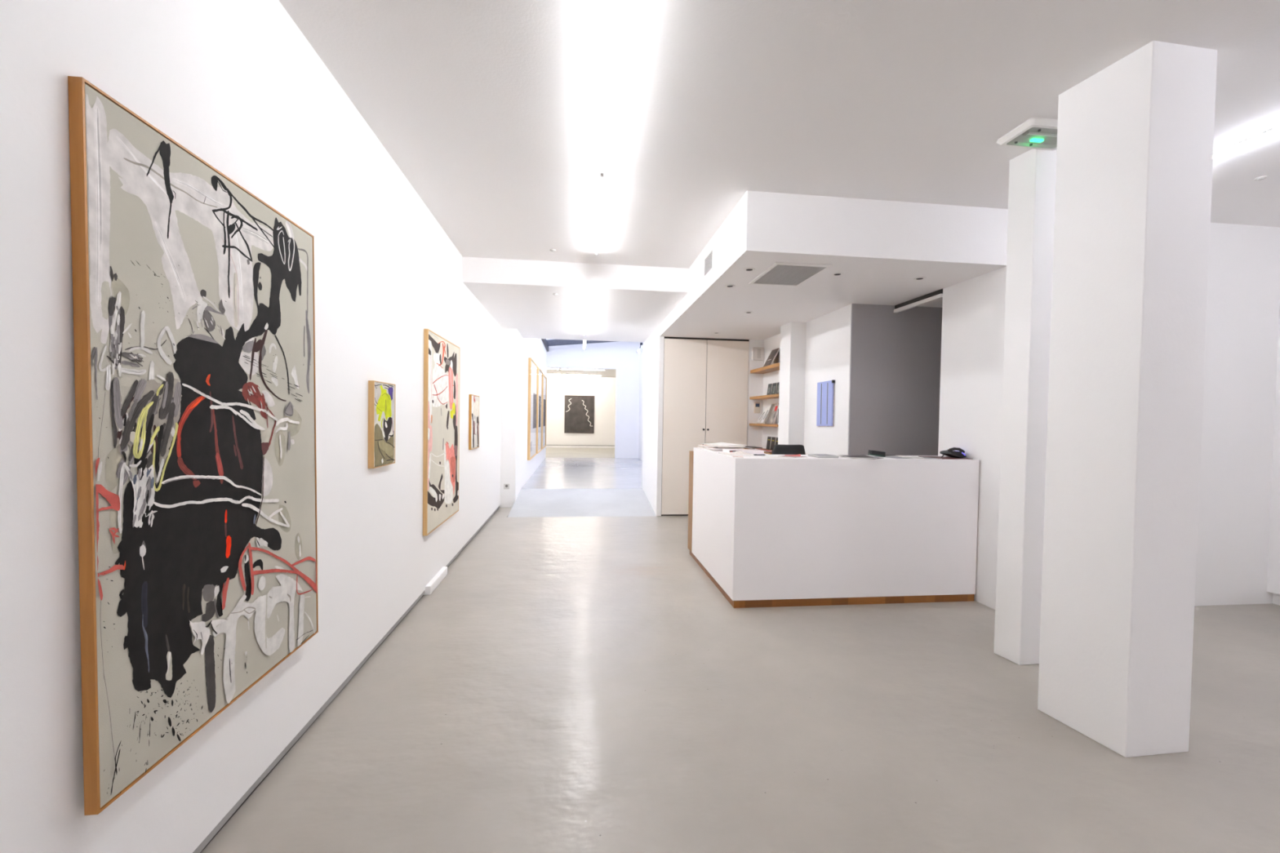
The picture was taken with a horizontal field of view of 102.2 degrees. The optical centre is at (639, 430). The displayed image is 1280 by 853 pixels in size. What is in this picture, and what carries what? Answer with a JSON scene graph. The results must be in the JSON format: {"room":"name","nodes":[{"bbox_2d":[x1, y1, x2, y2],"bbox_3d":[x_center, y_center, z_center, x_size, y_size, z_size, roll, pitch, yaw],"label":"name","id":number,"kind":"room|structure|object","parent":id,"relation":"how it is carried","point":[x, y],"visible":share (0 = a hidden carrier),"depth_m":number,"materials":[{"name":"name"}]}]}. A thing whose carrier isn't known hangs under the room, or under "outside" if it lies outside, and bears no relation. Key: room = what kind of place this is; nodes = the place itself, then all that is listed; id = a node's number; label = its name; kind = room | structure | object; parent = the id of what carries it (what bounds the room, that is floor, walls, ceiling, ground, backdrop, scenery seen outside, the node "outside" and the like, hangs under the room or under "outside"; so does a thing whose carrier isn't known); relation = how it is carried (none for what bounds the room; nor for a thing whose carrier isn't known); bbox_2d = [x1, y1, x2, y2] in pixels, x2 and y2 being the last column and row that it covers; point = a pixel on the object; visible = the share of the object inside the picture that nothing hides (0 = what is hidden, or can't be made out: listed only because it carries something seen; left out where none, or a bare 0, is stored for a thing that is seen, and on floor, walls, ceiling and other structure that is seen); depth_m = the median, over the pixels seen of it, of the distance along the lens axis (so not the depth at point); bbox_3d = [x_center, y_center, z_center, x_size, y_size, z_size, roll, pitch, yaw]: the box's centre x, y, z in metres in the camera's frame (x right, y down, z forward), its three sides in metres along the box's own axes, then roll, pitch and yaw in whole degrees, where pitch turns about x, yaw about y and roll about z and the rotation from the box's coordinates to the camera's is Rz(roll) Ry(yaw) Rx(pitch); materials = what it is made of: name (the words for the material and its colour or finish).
{"room":"art gallery","nodes":[
{"label":"art gallery","id":0,"kind":"room"},
{"bbox_2d":[0,0,502,852],"bbox_3d":[-1.542,-0.231,1.974,0.250,3.072,12.300,1,1,-7],"label":"wall","id":1,"kind":"structure","parent":0,"point":[237,84],"depth_m":1.69,"materials":[{"name":"white paint"}]},
{"bbox_2d":[67,75,318,815],"bbox_3d":[-1.363,0.039,1.729,0.055,1.730,1.051,1,1,-7],"label":"framed painting","id":2,"kind":"object","parent":1,"relation":"attached to","point":[193,295],"visible":1,"depth_m":1.48,"materials":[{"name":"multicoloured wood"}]},
{"bbox_2d":[192,506,499,852],"bbox_3d":[-1.539,1.326,1.963,0.196,0.050,12.200,1,1,-7],"label":"baseboard","id":3,"kind":"structure","parent":1,"relation":"attached to","point":[207,840],"depth_m":2.22,"materials":[{"name":"grey paint"}]},
{"bbox_2d":[368,380,395,468],"bbox_3d":[-1.536,-0.035,3.078,0.032,0.496,0.343,1,1,-7],"label":"framed painting","id":4,"kind":"object","parent":1,"relation":"attached to","point":[381,395],"visible":1,"depth_m":3.02,"materials":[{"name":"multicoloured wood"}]},
{"bbox_2d":[422,328,460,535],"bbox_3d":[-1.706,0.008,4.481,0.032,1.586,1.067,1,1,-7],"label":"framed painting","id":5,"kind":"object","parent":1,"relation":"attached to","point":[441,445],"visible":1,"depth_m":4.32,"materials":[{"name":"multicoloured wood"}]},
{"bbox_2d":[468,394,479,449],"bbox_3d":[-1.871,-0.092,5.824,0.030,0.601,0.459,1,1,-7],"label":"framed painting","id":6,"kind":"object","parent":1,"relation":"attached to","point":[473,401],"visible":1,"depth_m":5.74,"materials":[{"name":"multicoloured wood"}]},
{"bbox_2d":[499,328,523,507],"bbox_3d":[-2.139,-0.216,8.447,0.323,2.814,0.950,1,1,-7],"label":"wall pier","id":7,"kind":"object","parent":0,"point":[512,375],"visible":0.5,"depth_m":7.99,"materials":[{"name":"white paint"}]},
{"bbox_2d":[503,484,509,488],"bbox_3d":[-2.067,0.875,7.999,0.084,0.084,0.010,1,1,-7],"label":"wall socket","id":8,"kind":"object","parent":7,"relation":"attached to","point":[505,486],"visible":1,"depth_m":8.00,"materials":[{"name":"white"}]},
{"bbox_2d":[521,337,546,487],"bbox_3d":[-2.561,-0.615,12.285,0.250,3.420,6.790,1,1,-7],"label":"wall","id":9,"kind":"structure","parent":0,"point":[535,348],"depth_m":9.86,"materials":[{"name":"white paint"}]},
{"bbox_2d":[527,357,537,460],"bbox_3d":[-2.218,-0.423,10.704,0.054,1.960,1.700,1,1,-7],"label":"framed picture","id":10,"kind":"object","parent":9,"relation":"attached to","point":[532,366],"visible":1,"depth_m":10.52,"materials":[{"name":"brown wood"}]},
{"bbox_2d":[537,367,542,453],"bbox_3d":[-2.428,-0.464,12.441,0.054,1.975,1.400,1,1,-7],"label":"framed picture","id":11,"kind":"object","parent":9,"relation":"attached to","point":[540,371],"visible":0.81,"depth_m":12.57,"materials":[{"name":"brown wood"}]},
{"bbox_2d":[542,373,546,448],"bbox_3d":[-2.632,-0.494,14.129,0.054,1.950,1.500,1,1,-7],"label":"framed picture","id":12,"kind":"object","parent":9,"relation":"attached to","point":[544,379],"visible":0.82,"depth_m":14.31,"materials":[{"name":"brown wood"}]},
{"bbox_2d":[462,257,688,342],"bbox_3d":[-0.883,-2.442,7.146,2.445,1.836,3.682,1,1,-7],"label":"ceiling","id":13,"kind":"structure","parent":0,"point":[626,303],"depth_m":5.72,"materials":[{"name":"white paint"}]},
{"bbox_2d":[541,338,616,351],"bbox_3d":[-1.024,-2.687,12.414,3.019,0.805,6.780,1,1,-7],"label":"window","id":14,"kind":"structure","parent":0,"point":[547,343],"depth_m":15.40,"materials":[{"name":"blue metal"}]},
{"bbox_2d":[582,340,586,349],"bbox_3d":[-1.188,-2.154,11.088,0.060,0.684,1.200,1,1,-7],"label":"pendant light","id":15,"kind":"object","parent":14,"relation":"hanging from","point":[584,341],"visible":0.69,"depth_m":10.99,"materials":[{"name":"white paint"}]},
{"bbox_2d":[546,375,615,445],"bbox_3d":[-2.548,-0.809,21.133,6.400,3.400,0.200,1,1,-7],"label":"wall","id":16,"kind":"structure","parent":0,"point":[603,388],"depth_m":21.05,"materials":[{"name":"white paint"}]},
{"bbox_2d":[564,395,594,433],"bbox_3d":[-2.466,-0.635,21.025,1.200,1.530,0.042,1,1,-7],"label":"picture","id":17,"kind":"object","parent":16,"relation":"attached to","point":[579,410],"visible":1,"depth_m":21.01,"materials":[{"name":"brown"}]},
{"bbox_2d":[546,444,614,448],"bbox_3d":[-2.555,0.672,21.033,6.200,0.098,0.072,1,1,-7],"label":"baseboard","id":18,"kind":"structure","parent":16,"relation":"attached to","point":[547,446],"depth_m":21.02,"materials":[{"name":"white paint"}]},
{"bbox_2d":[546,368,615,377],"bbox_3d":[-2.219,-2.230,18.568,6.600,0.230,5.300,1,1,-7],"label":"ceiling","id":19,"kind":"structure","parent":0,"point":[606,373],"depth_m":19.23,"materials":[{"name":"white paint"}]},
{"bbox_2d":[562,374,601,376],"bbox_3d":[-2.257,-2.136,20.128,1.518,0.032,0.022,1,1,-7],"label":"recessed light","id":20,"kind":"object","parent":19,"relation":"in","point":[562,375],"visible":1,"depth_m":20.12,"materials":[{"name":"white paint"}]},
{"bbox_2d":[560,368,604,370],"bbox_3d":[-1.970,-2.076,17.746,1.518,0.032,0.022,1,1,-7],"label":"recessed light","id":21,"kind":"object","parent":19,"relation":"in","point":[560,369],"visible":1,"depth_m":17.74,"materials":[{"name":"white paint"}]},
{"bbox_2d":[507,447,656,517],"bbox_3d":[-1.740,1.037,14.263,6.400,0.292,13.922,1,1,-7],"label":"floor","id":22,"kind":"structure","parent":0,"point":[529,502],"depth_m":9.13,"materials":[{"name":"grey concrete"}]},
{"bbox_2d":[546,338,639,457],"bbox_3d":[-1.558,-1.148,15.914,3.099,4.350,0.220,1,1,-7],"label":"wall","id":23,"kind":"structure","parent":0,"point":[622,357],"depth_m":15.92,"materials":[{"name":"white paint"}]},
{"bbox_2d":[638,325,664,515],"bbox_3d":[0.220,-1.025,11.829,0.947,4.350,8.722,1,1,-7],"label":"wall","id":24,"kind":"structure","parent":0,"point":[653,372],"depth_m":8.05,"materials":[{"name":"white paint"}]},
{"bbox_2d":[635,342,642,354],"bbox_3d":[0.000,-2.419,15.307,0.146,0.352,0.267,2,1,26],"label":"spotlight","id":25,"kind":"object","parent":24,"relation":"attached to","point":[638,351],"visible":1,"depth_m":15.25,"materials":[{"name":"grey metal"}]},
{"bbox_2d":[200,507,1279,852],"bbox_3d":[1.891,1.455,2.431,6.920,0.120,12.300,1,1,-7],"label":"floor","id":26,"kind":"structure","parent":0,"point":[567,684],"depth_m":2.32,"materials":[{"name":"concrete"}]},
{"bbox_2d":[423,566,447,595],"bbox_3d":[-1.711,1.258,4.329,0.060,0.070,0.540,1,1,-7],"label":"wall block","id":27,"kind":"object","parent":26,"relation":"on","point":[441,575],"visible":0.74,"depth_m":4.24,"materials":[{"name":"white paint"}]},
{"bbox_2d":[661,337,749,515],"bbox_3d":[0.928,-0.047,7.814,1.270,2.602,0.586,1,1,-7],"label":"tall cabinet","id":28,"kind":"object","parent":26,"relation":"on","point":[706,380],"visible":0.63,"depth_m":7.53,"materials":[{"name":"grey wood"}]},
{"bbox_2d":[771,444,805,454],"bbox_3d":[1.411,0.727,5.287,0.640,1.183,0.690,1,1,-7],"label":"office chair","id":29,"kind":"object","parent":26,"relation":"on","point":[778,449],"visible":0.06,"depth_m":4.96,"materials":[{"name":"black fabric"}]},
{"bbox_2d":[687,447,979,608],"bbox_3d":[1.602,0.770,4.771,2.008,1.130,1.577,1,1,-7],"label":"reception desk","id":30,"kind":"object","parent":26,"relation":"on","point":[766,532],"depth_m":4.00,"materials":[{"name":"white"}]},
{"bbox_2d":[697,446,723,450],"bbox_3d":[0.785,0.181,4.976,0.330,0.012,0.420,1,1,-13],"label":"magazine","id":31,"kind":"object","parent":30,"relation":"on","point":[700,447],"visible":0.22,"depth_m":4.92,"materials":[{"name":"white paper"}]},
{"bbox_2d":[702,446,743,449],"bbox_3d":[0.790,0.170,4.936,0.320,0.010,0.420,1,1,-2],"label":"magazine","id":32,"kind":"object","parent":31,"relation":"on","point":[709,448],"visible":0.43,"depth_m":4.73,"materials":[{"name":"white paper"}]},
{"bbox_2d":[697,444,743,448],"bbox_3d":[0.776,0.157,4.974,0.280,0.010,0.380,0,1,-22],"label":"magazine","id":33,"kind":"object","parent":32,"relation":"on","point":[698,445],"visible":0.38,"depth_m":4.83,"materials":[{"name":"white paper"}]},
{"bbox_2d":[703,444,745,447],"bbox_3d":[0.801,0.148,4.937,0.300,0.008,0.400,1,1,-6],"label":"magazine","id":34,"kind":"object","parent":33,"relation":"on","point":[713,446],"visible":0.59,"depth_m":4.75,"materials":[{"name":"white paper"}]},
{"bbox_2d":[701,442,746,445],"bbox_3d":[0.807,0.135,4.967,0.260,0.014,0.360,0,2,-33],"label":"magazine","id":35,"kind":"object","parent":34,"relation":"on","point":[717,443],"visible":0.99,"depth_m":4.94,"materials":[{"name":"white paper"}]},
{"bbox_2d":[718,450,753,456],"bbox_3d":[0.785,0.191,4.231,0.200,0.026,0.250,1,1,-14],"label":"magazine","id":36,"kind":"object","parent":30,"relation":"on","point":[735,453],"visible":0.95,"depth_m":4.21,"materials":[{"name":"white paper"}]},
{"bbox_2d":[732,455,743,457],"bbox_3d":[0.758,0.204,3.996,0.080,0.010,0.140,1,1,7],"label":"leaflet","id":37,"kind":"object","parent":30,"relation":"on","point":[733,456],"visible":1,"depth_m":3.97,"materials":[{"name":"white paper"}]},
{"bbox_2d":[722,448,764,453],"bbox_3d":[0.898,0.186,4.505,0.304,0.026,0.221,1,1,-6],"label":"catalogue","id":38,"kind":"object","parent":30,"relation":"on","point":[747,451],"visible":0.71,"depth_m":4.41,"materials":[{"name":"white paper"}]},
{"bbox_2d":[760,456,788,457],"bbox_3d":[1.050,0.211,4.031,0.170,0.002,0.120,0,1,-18],"label":"leaflet","id":39,"kind":"object","parent":30,"relation":"on","point":[761,456],"visible":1,"depth_m":4.00,"materials":[{"name":"white paper"}]},
{"bbox_2d":[780,455,807,457],"bbox_3d":[1.206,0.210,4.080,0.150,0.009,0.170,0,2,-36],"label":"leaflet","id":40,"kind":"object","parent":30,"relation":"on","point":[780,455],"visible":0.63,"depth_m":4.04,"materials":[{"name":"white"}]},
{"bbox_2d":[784,453,800,457],"bbox_3d":[1.213,0.200,4.101,0.120,0.014,0.160,1,1,16],"label":"leaflet","id":41,"kind":"object","parent":40,"relation":"on","point":[799,455],"visible":1,"depth_m":4.07,"materials":[{"name":"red paper"}]},
{"bbox_2d":[694,447,978,460],"bbox_3d":[1.621,0.222,4.675,1.993,0.030,1.405,1,1,-7],"label":"countertop","id":42,"kind":"structure","parent":30,"relation":"on","point":[714,451],"depth_m":4.08,"materials":[{"name":"white"}]},
{"bbox_2d":[840,456,884,459],"bbox_3d":[1.766,0.221,4.108,0.270,0.004,0.210,2,2,43],"label":"magazine","id":43,"kind":"object","parent":30,"relation":"on","point":[842,456],"visible":0.55,"depth_m":4.03,"materials":[{"name":"white paper"}]},
{"bbox_2d":[837,454,876,458],"bbox_3d":[1.742,0.211,4.145,0.210,0.010,0.260,1,1,2],"label":"magazine","id":44,"kind":"object","parent":43,"relation":"on","point":[857,455],"visible":1,"depth_m":4.12,"materials":[{"name":"white paper"}]},
{"bbox_2d":[870,454,902,457],"bbox_3d":[2.110,0.218,4.351,0.300,0.008,0.130,1,1,-10],"label":"leaflet","id":45,"kind":"object","parent":30,"relation":"on","point":[886,455],"visible":0.48,"depth_m":4.35,"materials":[{"name":"white paper"}]},
{"bbox_2d":[867,449,885,457],"bbox_3d":[1.959,0.194,4.272,0.129,0.054,0.064,1,1,2],"label":"case","id":46,"kind":"object","parent":45,"relation":"on","point":[877,453],"visible":0.98,"depth_m":4.24,"materials":[{"name":"black plastic"}]},
{"bbox_2d":[877,456,911,458],"bbox_3d":[2.069,0.224,4.185,0.160,0.003,0.220,1,1,-15],"label":"leaflet","id":47,"kind":"object","parent":30,"relation":"on","point":[891,457],"visible":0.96,"depth_m":4.17,"materials":[{"name":"grey paper"}]},
{"bbox_2d":[896,455,922,457],"bbox_3d":[2.205,0.219,4.231,0.150,0.004,0.210,1,1,10],"label":"leaflet","id":48,"kind":"object","parent":30,"relation":"on","point":[902,456],"visible":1,"depth_m":4.21,"materials":[{"name":"white paper"}]},
{"bbox_2d":[919,457,942,459],"bbox_3d":[2.330,0.228,4.196,0.160,0.004,0.200,0,1,-21],"label":"leaflet","id":49,"kind":"object","parent":30,"relation":"on","point":[928,458],"visible":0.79,"depth_m":4.14,"materials":[{"name":"grey paper"}]},
{"bbox_2d":[918,456,973,459],"bbox_3d":[2.522,0.229,4.270,0.290,0.004,0.260,1,1,-9],"label":"folder","id":50,"kind":"object","parent":30,"relation":"on","point":[937,457],"visible":0.86,"depth_m":4.20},
{"bbox_2d":[939,447,966,457],"bbox_3d":[2.570,0.185,4.262,0.199,0.088,0.110,1,1,-14],"label":"telephone","id":51,"kind":"object","parent":50,"relation":"on","point":[951,452],"visible":1,"depth_m":4.22,"materials":[{"name":"black plastic"}]},
{"bbox_3d":[1.458,0.216,4.116,0.165,0.003,0.190,1,1,-5],"label":"brochure","id":52,"kind":"object","parent":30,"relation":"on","visible":0},
{"bbox_2d":[808,455,838,457],"bbox_3d":[1.460,0.212,4.116,0.165,0.003,0.190,1,1,-6],"label":"brochure","id":53,"kind":"object","parent":52,"relation":"on","point":[808,455],"visible":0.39,"depth_m":4.02,"materials":[{"name":"grey paper"}]},
{"bbox_3d":[1.458,0.208,4.116,0.165,0.003,0.190,1,1,-7],"label":"brochure","id":54,"kind":"object","parent":53,"relation":"on","visible":0},
{"bbox_2d":[808,454,839,457],"bbox_3d":[1.460,0.205,4.116,0.165,0.003,0.190,1,1,-8],"label":"brochure","id":55,"kind":"object","parent":54,"relation":"on","point":[808,455],"visible":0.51,"depth_m":4.03,"materials":[{"name":"grey paper"}]},
{"bbox_2d":[807,453,838,456],"bbox_3d":[1.458,0.201,4.116,0.165,0.003,0.190,1,1,-9],"label":"brochure","id":56,"kind":"object","parent":55,"relation":"on","point":[816,455],"visible":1,"depth_m":4.11,"materials":[{"name":"grey paper"}]},
{"bbox_2d":[746,339,764,447],"bbox_3d":[1.679,-0.063,7.923,0.241,2.653,0.572,1,1,-7],"label":"wall","id":57,"kind":"structure","parent":0,"point":[754,433],"depth_m":7.63,"materials":[{"name":"white paint"}]},
{"bbox_2d":[753,402,760,413],"bbox_3d":[1.731,-0.329,7.622,0.092,0.160,0.023,1,1,-7],"label":"thermostat","id":58,"kind":"object","parent":57,"relation":"attached to","point":[757,405],"visible":1,"depth_m":7.61,"materials":[{"name":"beige plastic"}]},
{"bbox_2d":[751,346,764,360],"bbox_3d":[1.737,-1.123,7.592,0.176,0.190,0.046,1,1,-7],"label":"box","id":59,"kind":"object","parent":57,"relation":"attached to","point":[757,353],"visible":1,"depth_m":7.57,"materials":[{"name":"white"}]},
{"bbox_2d":[278,0,1279,268],"bbox_3d":[2.114,-1.736,0.936,6.920,0.300,9.438,1,1,-7],"label":"ceiling","id":60,"kind":"structure","parent":0,"point":[491,111],"depth_m":2.55,"materials":[{"name":"white paint"}]},
{"bbox_2d":[595,170,603,254],"bbox_3d":[-0.333,-1.683,4.160,0.022,0.032,1.648,1,1,-6],"label":"recessed light","id":61,"kind":"object","parent":60,"relation":"in","point":[601,183],"visible":0.84,"depth_m":3.92,"materials":[{"name":"white paint"}]},
{"bbox_2d":[600,0,617,174],"bbox_3d":[-0.156,-1.642,2.509,0.022,0.032,1.648,1,1,-6],"label":"recessed light","id":62,"kind":"object","parent":60,"relation":"in","point":[614,2],"visible":1,"depth_m":2.38,"materials":[{"name":"white paint"}]},
{"bbox_2d":[995,116,1057,150],"bbox_3d":[2.204,-1.608,2.817,0.376,0.038,0.244,1,1,-7],"label":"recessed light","id":63,"kind":"object","parent":60,"relation":"in","point":[1037,133],"visible":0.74,"depth_m":2.82,"materials":[{"name":"white paint"}]},
{"bbox_2d":[1213,124,1279,158],"bbox_3d":[3.378,-1.590,2.726,0.022,0.032,1.518,1,1,-7],"label":"recessed light","id":64,"kind":"object","parent":60,"relation":"in","point":[1277,129],"visible":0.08,"depth_m":2.85,"materials":[{"name":"white paint"}]},
{"bbox_2d":[1253,175,1267,180],"bbox_3d":[3.955,-1.604,3.289,0.056,0.012,0.056,1,1,-7],"label":"smoke detector","id":65,"kind":"object","parent":60,"relation":"attached to","point":[1262,177],"visible":1,"depth_m":3.28,"materials":[{"name":"grey plastic"}]},
{"bbox_2d":[777,321,806,445],"bbox_3d":[1.873,-0.024,6.389,0.203,2.653,0.325,1,1,-7],"label":"column","id":66,"kind":"object","parent":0,"point":[793,334],"visible":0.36,"depth_m":6.22,"materials":[{"name":"white paint"}]},
{"bbox_2d":[761,303,851,454],"bbox_3d":[2.021,-0.024,6.469,0.130,2.653,2.498,1,1,-7],"label":"wall","id":67,"kind":"structure","parent":0,"point":[828,341],"depth_m":5.73,"materials":[{"name":"white paint"}]},
{"bbox_2d":[743,448,772,454],"bbox_3d":[1.725,0.294,7.097,0.298,0.030,1.096,1,1,-7],"label":"shelf","id":68,"kind":"object","parent":67,"relation":"attached to","point":[769,453],"visible":0.15,"depth_m":6.72,"materials":[{"name":"brown wood"}]},
{"bbox_2d":[766,436,772,449],"bbox_3d":[1.829,0.184,7.301,0.042,0.181,0.125,1,1,-7],"label":"book","id":69,"kind":"object","parent":68,"relation":"on","point":[769,438],"visible":1,"depth_m":7.28,"materials":[{"name":"black paper"}]},
{"bbox_2d":[770,436,776,449],"bbox_3d":[1.848,0.188,7.142,0.042,0.181,0.125,1,1,-7],"label":"book","id":70,"kind":"object","parent":68,"relation":"on","point":[773,439],"visible":0.89,"depth_m":7.13,"materials":[{"name":"black paper"}]},
{"bbox_3d":[1.652,0.278,6.877,0.090,0.008,0.500,1,1,-10],"label":"booklet","id":71,"kind":"object","parent":68,"relation":"on","visible":0},
{"bbox_2d":[755,448,772,451],"bbox_3d":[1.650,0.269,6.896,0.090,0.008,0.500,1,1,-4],"label":"booklet","id":72,"kind":"object","parent":71,"relation":"on","point":[756,449],"visible":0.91,"depth_m":6.83,"materials":[{"name":"white paper"}]},
{"bbox_3d":[1.617,0.264,7.416,0.140,0.009,0.340,1,1,-7],"label":"magazine","id":73,"kind":"object","parent":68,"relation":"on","visible":0},
{"bbox_3d":[1.619,0.255,7.406,0.140,0.009,0.340,1,1,-9],"label":"magazine","id":74,"kind":"object","parent":73,"relation":"on","visible":0},
{"bbox_2d":[745,446,762,448],"bbox_3d":[1.620,0.246,7.396,0.140,0.009,0.340,1,1,-10],"label":"magazine","id":75,"kind":"object","parent":74,"relation":"on","point":[745,446],"visible":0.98,"depth_m":7.33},
{"bbox_2d":[749,393,778,399],"bbox_3d":[1.784,-0.455,7.085,0.202,0.035,1.096,1,1,-7],"label":"shelf","id":76,"kind":"object","parent":67,"relation":"attached to","point":[771,396],"visible":0.76,"depth_m":7.03,"materials":[{"name":"brown wood"}]},
{"bbox_2d":[766,383,773,395],"bbox_3d":[1.838,-0.566,7.298,0.044,0.176,0.135,1,1,-7],"label":"book","id":77,"kind":"object","parent":76,"relation":"on","point":[770,385],"visible":0.71,"depth_m":7.28,"materials":[{"name":"black paper"}]},
{"bbox_2d":[771,382,777,394],"bbox_3d":[1.858,-0.561,7.130,0.044,0.176,0.135,1,1,-7],"label":"book","id":78,"kind":"object","parent":76,"relation":"on","point":[775,384],"visible":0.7,"depth_m":7.11,"materials":[{"name":"black paper"}]},
{"bbox_2d":[775,382,779,394],"bbox_3d":[1.879,-0.557,6.961,0.044,0.176,0.135,1,1,-7],"label":"book","id":79,"kind":"object","parent":76,"relation":"on","point":[778,383],"visible":0.46,"depth_m":6.98,"materials":[{"name":"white paper"}]},
{"bbox_2d":[749,423,778,426],"bbox_3d":[1.778,-0.067,7.094,0.202,0.031,1.096,1,1,-7],"label":"shelf","id":80,"kind":"object","parent":67,"relation":"attached to","point":[752,424],"visible":0.74,"depth_m":7.03,"materials":[{"name":"brown wood"}]},
{"bbox_2d":[755,408,767,423],"bbox_3d":[1.762,-0.201,7.412,0.158,0.219,0.100,1,1,-7],"label":"book","id":81,"kind":"object","parent":80,"relation":"on","point":[761,417],"visible":0.9,"depth_m":7.40,"materials":[{"name":"white paper"}]},
{"bbox_2d":[760,405,770,423],"bbox_3d":[1.786,-0.214,7.293,0.140,0.252,0.100,1,1,-7],"label":"book","id":82,"kind":"object","parent":80,"relation":"on","point":[765,416],"visible":0.84,"depth_m":7.28,"materials":[{"name":"white paper"}]},
{"bbox_2d":[764,404,775,423],"bbox_3d":[1.810,-0.225,7.175,0.121,0.280,0.100,1,1,-7],"label":"book","id":83,"kind":"object","parent":80,"relation":"on","point":[771,411],"visible":0.86,"depth_m":7.15,"materials":[{"name":"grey paper"}]},
{"bbox_2d":[769,403,778,424],"bbox_3d":[1.838,-0.223,7.032,0.099,0.284,0.130,1,1,-7],"label":"book","id":84,"kind":"object","parent":80,"relation":"on","point":[774,415],"visible":0.9,"depth_m":7.01,"materials":[{"name":"white paper"}]},
{"bbox_2d":[777,407,778,424],"bbox_3d":[1.812,-0.181,6.648,0.020,0.217,0.170,1,1,-7],"label":"framed card","id":85,"kind":"object","parent":80,"relation":"on","point":[778,407],"visible":0.25,"depth_m":6.71,"materials":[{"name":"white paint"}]},
{"bbox_2d":[750,362,779,373],"bbox_3d":[1.790,-0.843,7.077,0.202,0.045,1.096,1,1,-7],"label":"shelf","id":86,"kind":"object","parent":67,"relation":"attached to","point":[775,366],"visible":0.76,"depth_m":7.07,"materials":[{"name":"brown wood"}]},
{"bbox_2d":[763,347,780,366],"bbox_3d":[1.813,-0.993,7.116,0.148,0.252,0.260,1,1,-7],"label":"book","id":87,"kind":"object","parent":86,"relation":"on","point":[774,353],"visible":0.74,"depth_m":7.08,"materials":[{"name":"white paper"}]},
{"bbox_2d":[816,379,835,426],"bbox_3d":[2.039,-0.287,5.677,0.030,0.497,0.355,1,1,-7],"label":"picture","id":88,"kind":"object","parent":67,"relation":"attached to","point":[825,389],"visible":1,"depth_m":5.64,"materials":[{"name":"blue"}]},
{"bbox_2d":[659,190,1008,339],"bbox_3d":[2.698,-1.641,6.189,4.495,0.714,4.679,1,1,-7],"label":"ceiling","id":89,"kind":"structure","parent":0,"point":[879,247],"depth_m":3.83,"materials":[{"name":"white paint"}]},
{"bbox_2d":[703,246,714,279],"bbox_3d":[0.616,-1.496,4.631,0.010,0.190,0.340,1,1,-7],"label":"ceiling vent","id":90,"kind":"object","parent":89,"relation":"in","point":[708,260],"visible":1,"depth_m":4.61,"materials":[{"name":"white metal"}]},
{"bbox_2d":[724,284,735,287],"bbox_3d":[0.796,-1.273,4.568,0.092,0.005,0.092,1,1,-7],"label":"recessed light","id":91,"kind":"object","parent":89,"relation":"in","point":[726,286],"visible":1,"depth_m":4.56,"materials":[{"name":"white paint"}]},
{"bbox_2d":[743,267,755,271],"bbox_3d":[0.859,-1.260,4.054,0.092,0.005,0.092,1,1,-7],"label":"recessed light","id":92,"kind":"object","parent":89,"relation":"in","point":[746,268],"visible":1,"depth_m":4.05,"materials":[{"name":"white paint"}]},
{"bbox_2d":[748,262,832,286],"bbox_3d":[1.197,-1.255,4.184,0.450,0.012,0.620,1,1,-7],"label":"ceiling vent","id":93,"kind":"object","parent":89,"relation":"in","point":[779,273],"visible":1,"depth_m":4.13,"materials":[{"name":"grey metal"}]},
{"bbox_2d":[831,272,843,275],"bbox_3d":[1.585,-1.250,4.144,0.092,0.005,0.092,1,1,-7],"label":"recessed light","id":94,"kind":"object","parent":89,"relation":"in","point":[834,273],"visible":1,"depth_m":4.13,"materials":[{"name":"white paint"}]},
{"bbox_2d":[893,288,942,312],"bbox_3d":[2.628,-1.217,4.889,0.036,0.074,0.685,1,1,-7],"label":"sliding door rail","id":95,"kind":"object","parent":89,"relation":"attached to","point":[936,295],"visible":1,"depth_m":4.84,"materials":[{"name":"metal"}]},
{"bbox_2d":[913,276,925,279],"bbox_3d":[2.293,-1.241,4.231,0.092,0.005,0.092,1,1,-7],"label":"recessed light","id":96,"kind":"object","parent":89,"relation":"in","point":[918,277],"visible":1,"depth_m":4.23,"materials":[{"name":"white paint"}]},
{"bbox_2d":[848,303,942,455],"bbox_3d":[3.506,0.024,5.444,2.826,2.653,0.135,1,1,-7],"label":"wall","id":97,"kind":"structure","parent":0,"point":[895,366],"depth_m":5.25,"materials":[{"name":"grey paint"}]},
{"bbox_2d":[993,148,1057,665],"bbox_3d":[2.384,-0.132,3.105,0.323,3.037,0.172,1,1,-7],"label":"pillar","id":98,"kind":"structure","parent":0,"point":[1032,173],"depth_m":3.04,"materials":[{"name":"white paint"}]},
{"bbox_2d":[937,222,1279,609],"bbox_3d":[3.920,-0.145,4.362,2.468,3.053,0.724,1,1,-7],"label":"wall","id":99,"kind":"structure","parent":0,"point":[1243,286],"depth_m":4.10,"materials":[{"name":"white paint"}]},
{"bbox_2d":[1037,40,1217,757],"bbox_3d":[2.213,-0.118,2.378,0.377,3.037,0.384,1,1,-7],"label":"pillar","id":100,"kind":"structure","parent":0,"point":[1135,136],"depth_m":2.23,"materials":[{"name":"white paint"}]},
{"bbox_2d":[1266,303,1279,605],"bbox_3d":[5.662,-0.058,0.441,0.250,3.117,7.521,1,1,-7],"label":"wall","id":101,"kind":"structure","parent":0,"point":[1273,563],"depth_m":4.13,"materials":[{"name":"white paint"}]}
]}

